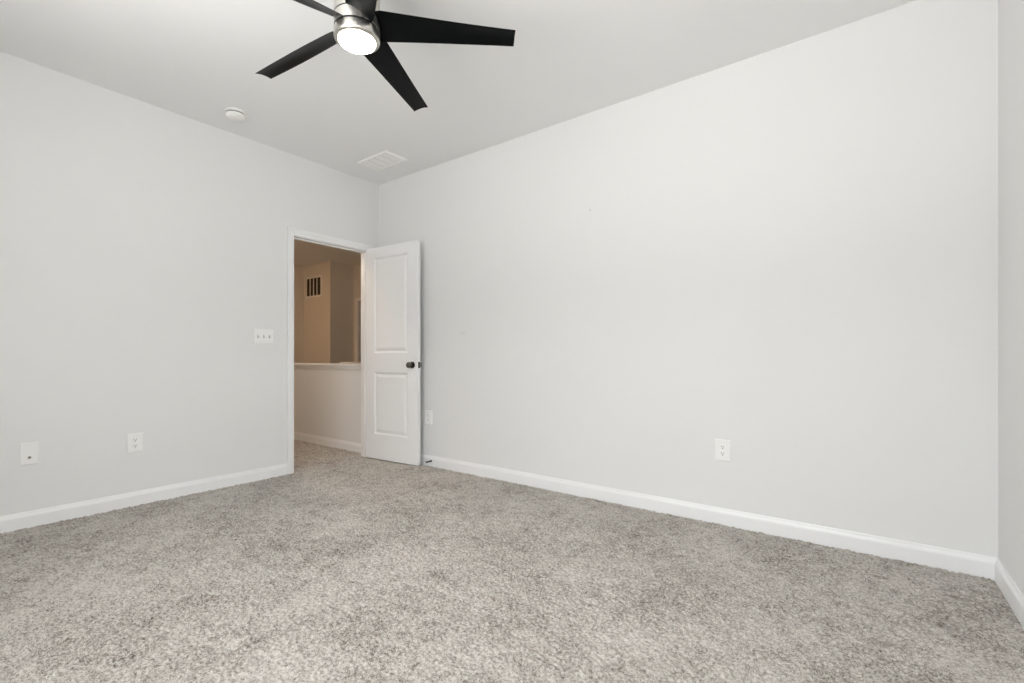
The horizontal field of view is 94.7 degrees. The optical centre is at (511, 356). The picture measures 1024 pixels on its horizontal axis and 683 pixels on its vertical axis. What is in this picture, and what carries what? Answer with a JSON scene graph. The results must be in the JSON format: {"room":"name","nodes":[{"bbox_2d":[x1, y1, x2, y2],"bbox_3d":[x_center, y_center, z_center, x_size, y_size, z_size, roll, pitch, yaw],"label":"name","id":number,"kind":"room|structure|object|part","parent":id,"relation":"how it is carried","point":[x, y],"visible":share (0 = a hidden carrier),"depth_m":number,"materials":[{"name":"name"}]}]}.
{"room":"empty bedroom","nodes":[
{"label":"empty bedroom","id":0,"kind":"room"},
{"bbox_2d":[0,51,378,515],"bbox_3d":[-2.469,-0.356,3.373,0.115,2.762,3.830,0,0,37],"label":"wall","id":1,"kind":"structure","parent":0,"point":[143,245],"depth_m":3.19,"materials":[{"name":"white paint"}]},
{"bbox_2d":[19,442,38,465],"bbox_3d":[-2.837,0.573,2.771,0.016,0.129,0.081,0,0,37],"label":"cable jack","id":2,"kind":"object","parent":1,"relation":"attached to","point":[28,452],"visible":1,"depth_m":2.77,"materials":[{"name":"white plastic"}]},
{"bbox_2d":[127,432,142,452],"bbox_3d":[-2.539,0.582,3.176,0.009,0.127,0.089,0,0,37],"label":"wall outlet","id":3,"kind":"object","parent":1,"relation":"attached to","point":[134,440],"visible":1,"depth_m":3.17,"materials":[{"name":"white plastic"}]},
{"bbox_2d":[0,463,287,532],"bbox_3d":[-2.703,0.968,2.952,0.014,0.114,2.645,0,0,37],"label":"baseboard","id":4,"kind":"structure","parent":1,"relation":"attached to","point":[8,523],"depth_m":3.14,"materials":[{"name":"white paint"}]},
{"bbox_2d":[253,329,272,343],"bbox_3d":[-2.026,-0.163,3.853,0.022,0.118,0.160,0,0,37],"label":"light switch","id":5,"kind":"object","parent":1,"relation":"attached to","point":[260,336],"visible":1,"depth_m":3.85,"materials":[{"name":"white plastic"}]},
{"bbox_2d":[287,227,373,473],"bbox_3d":[-1.699,-0.048,4.403,0.151,2.102,0.882,0,0,37],"label":"door frame","id":6,"kind":"structure","parent":1,"relation":"attached to","point":[293,234],"depth_m":4.09,"materials":[{"name":"white paint"}]},
{"bbox_2d":[366,240,421,465],"bbox_3d":[-1.137,-0.031,4.471,0.694,2.044,0.168,0,0,32],"label":"door","id":7,"kind":"structure","parent":6,"relation":"attached to","point":[393,364],"depth_m":4.44,"materials":[{"name":"white paint"}]},
{"bbox_3d":[-0.926,0.079,4.276,0.064,0.064,0.066,0,0,32],"label":"knob","id":8,"kind":"part","parent":7,"relation":"part of","materials":[{"name":"brown metal"}]},
{"bbox_2d":[294,265,303,362],"bbox_3d":[-4.154,-0.367,9.054,0.115,2.740,6.515,0,0,37],"label":"wall","id":9,"kind":"structure","parent":0,"point":[298,270],"depth_m":9.04,"materials":[{"name":"white paint"}]},
{"bbox_2d":[304,261,352,362],"bbox_3d":[-2.735,-0.367,10.109,0.897,2.740,3.126,0,0,37],"label":"wall","id":10,"kind":"structure","parent":0,"point":[328,318],"depth_m":8.79,"materials":[{"name":"white paint"}]},
{"bbox_2d":[306,275,321,297],"bbox_3d":[-3.750,-1.313,8.910,0.535,0.397,0.010,0,0,37],"label":"air vent","id":11,"kind":"object","parent":10,"relation":"in","point":[313,284],"visible":1,"depth_m":8.90,"materials":[{"name":"white metal"}]},
{"bbox_2d":[353,264,360,361],"bbox_3d":[-1.488,-0.367,7.906,3.738,2.740,0.115,0,0,37],"label":"wall","id":12,"kind":"structure","parent":0,"point":[356,268],"depth_m":8.92,"materials":[{"name":"white paint"}]},
{"bbox_2d":[355,298,360,361],"bbox_3d":[-2.580,-0.048,8.711,0.886,2.102,0.133,0,0,37],"label":"door frame","id":13,"kind":"structure","parent":12,"relation":"attached to","point":[356,299],"depth_m":8.91,"materials":[{"name":"white paint"}]},
{"bbox_2d":[0,0,915,266],"bbox_3d":[-1.091,-1.797,5.393,9.405,0.120,8.715,0,0,37],"label":"ceiling","id":14,"kind":"structure","parent":0,"point":[197,60],"depth_m":2.77,"materials":[{"name":"white paint"}]},
{"bbox_2d":[224,107,246,121],"bbox_3d":[-1.966,-1.713,3.356,0.144,0.048,0.144,0,0,37],"label":"smoke detector","id":15,"kind":"object","parent":14,"relation":"attached to","point":[235,114],"visible":1,"depth_m":3.32,"materials":[{"name":"white plastic"}]},
{"bbox_2d":[357,150,406,170],"bbox_3d":[-1.153,-1.730,4.184,0.400,0.013,0.230,0,0,37],"label":"ceiling vent","id":16,"kind":"object","parent":14,"relation":"in","point":[385,159],"visible":1,"depth_m":4.17,"materials":[{"name":"white metal"}]},
{"bbox_2d":[255,0,515,111],"bbox_3d":[-0.706,-1.536,2.036,1.295,0.402,1.315,0,0,37],"label":"ceiling fan","id":17,"kind":"object","parent":14,"relation":"hanging from","point":[360,27],"visible":1,"depth_m":2.07,"materials":[{"name":"black wood"}]},
{"bbox_3d":[-0.987,-1.426,2.219,0.622,0.058,0.114,0,0,30],"label":"blade","id":18,"kind":"part","parent":17,"relation":"part of","materials":[{"name":"black wood"}]},
{"bbox_3d":[-0.946,-1.426,1.785,0.622,0.058,0.114,0,0,-42],"label":"blade","id":19,"kind":"part","parent":17,"relation":"part of","materials":[{"name":"black wood"}]},
{"bbox_2d":[338,29,375,53],"bbox_3d":[-0.667,-1.348,2.030,0.154,0.026,0.154,0,0,37],"label":"diffuser","id":20,"kind":"object","parent":17,"relation":"attached to","point":[356,41],"depth_m":2.00,"materials":[{"name":"white glass"}]},
{"bbox_3d":[-0.520,-1.426,1.690,0.114,0.058,0.622,0,0,-24],"label":"blade","id":21,"kind":"part","parent":17,"relation":"part of","materials":[{"name":"black wood"}]},
{"bbox_3d":[-0.586,-1.426,2.392,0.114,0.058,0.622,0,0,12],"label":"blade","id":22,"kind":"part","parent":17,"relation":"part of","materials":[{"name":"black wood"}]},
{"bbox_3d":[-0.298,-1.426,2.065,0.622,0.058,0.114,0,0,-6],"label":"blade","id":23,"kind":"part","parent":17,"relation":"part of","materials":[{"name":"black wood"}]},
{"bbox_2d":[0,439,1023,682],"bbox_3d":[-1.091,1.524,5.393,9.405,1.055,8.715,0,0,37],"label":"floor","id":24,"kind":"structure","parent":0,"point":[364,569],"depth_m":1.97,"materials":[{"name":"carpet"}]},
{"bbox_2d":[294,0,997,557],"bbox_3d":[-0.793,-0.356,4.413,7.525,2.762,0.157,0,0,37],"label":"wall","id":25,"kind":"structure","parent":0,"point":[787,254],"depth_m":2.75,"materials":[{"name":"grey paint"}]},
{"bbox_2d":[294,363,360,369],"bbox_3d":[-2.616,0.114,5.766,2.985,0.066,0.159,0,0,37],"label":"wall cap","id":26,"kind":"object","parent":25,"relation":"attached to","point":[331,366],"visible":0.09,"depth_m":5.28,"materials":[{"name":"white paint"}]},
{"bbox_2d":[425,410,431,424],"bbox_3d":[-0.770,0.562,4.345,0.089,0.127,0.009,0,0,37],"label":"wall outlet","id":27,"kind":"object","parent":25,"relation":"attached to","point":[428,414],"visible":1,"depth_m":4.34,"materials":[{"name":"white plastic"}]},
{"bbox_2d":[420,454,997,579],"bbox_3d":[0.423,0.968,3.451,4.425,0.114,0.014,0,0,37],"label":"baseboard","id":28,"kind":"structure","parent":25,"relation":"attached to","point":[951,560],"depth_m":2.71,"materials":[{"name":"white paint"}]},
{"bbox_2d":[715,439,730,461],"bbox_3d":[1.263,0.563,2.826,0.089,0.127,0.009,0,0,37],"label":"wall outlet","id":29,"kind":"object","parent":25,"relation":"attached to","point":[722,447],"visible":1,"depth_m":2.82,"materials":[{"name":"white plastic"}]},
{"bbox_2d":[998,0,1023,595],"bbox_3d":[1.168,-0.356,0.656,0.115,2.762,3.830,0,0,37],"label":"wall","id":30,"kind":"structure","parent":0,"point":[1010,12],"depth_m":1.95,"materials":[{"name":"white paint"}]},
{"bbox_2d":[994,559,1023,630],"bbox_3d":[1.112,0.968,0.689,0.014,0.114,3.586,0,0,37],"label":"baseboard","id":31,"kind":"structure","parent":30,"relation":"attached to","point":[1007,586],"depth_m":1.91,"materials":[{"name":"white paint"}]},
{"bbox_3d":[-1.641,0.557,6.821,2.685,0.891,0.115,0,0,37],"label":"wall","id":32,"kind":"structure","parent":0,"visible":0},
{"bbox_2d":[340,362,360,363],"bbox_3d":[-1.641,0.121,6.821,2.685,0.066,0.159,0,0,37],"label":"wall cap","id":33,"kind":"object","parent":32,"relation":"attached to","point":[340,362],"visible":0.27,"depth_m":7.38,"materials":[{"name":"white paint"}]}
]}

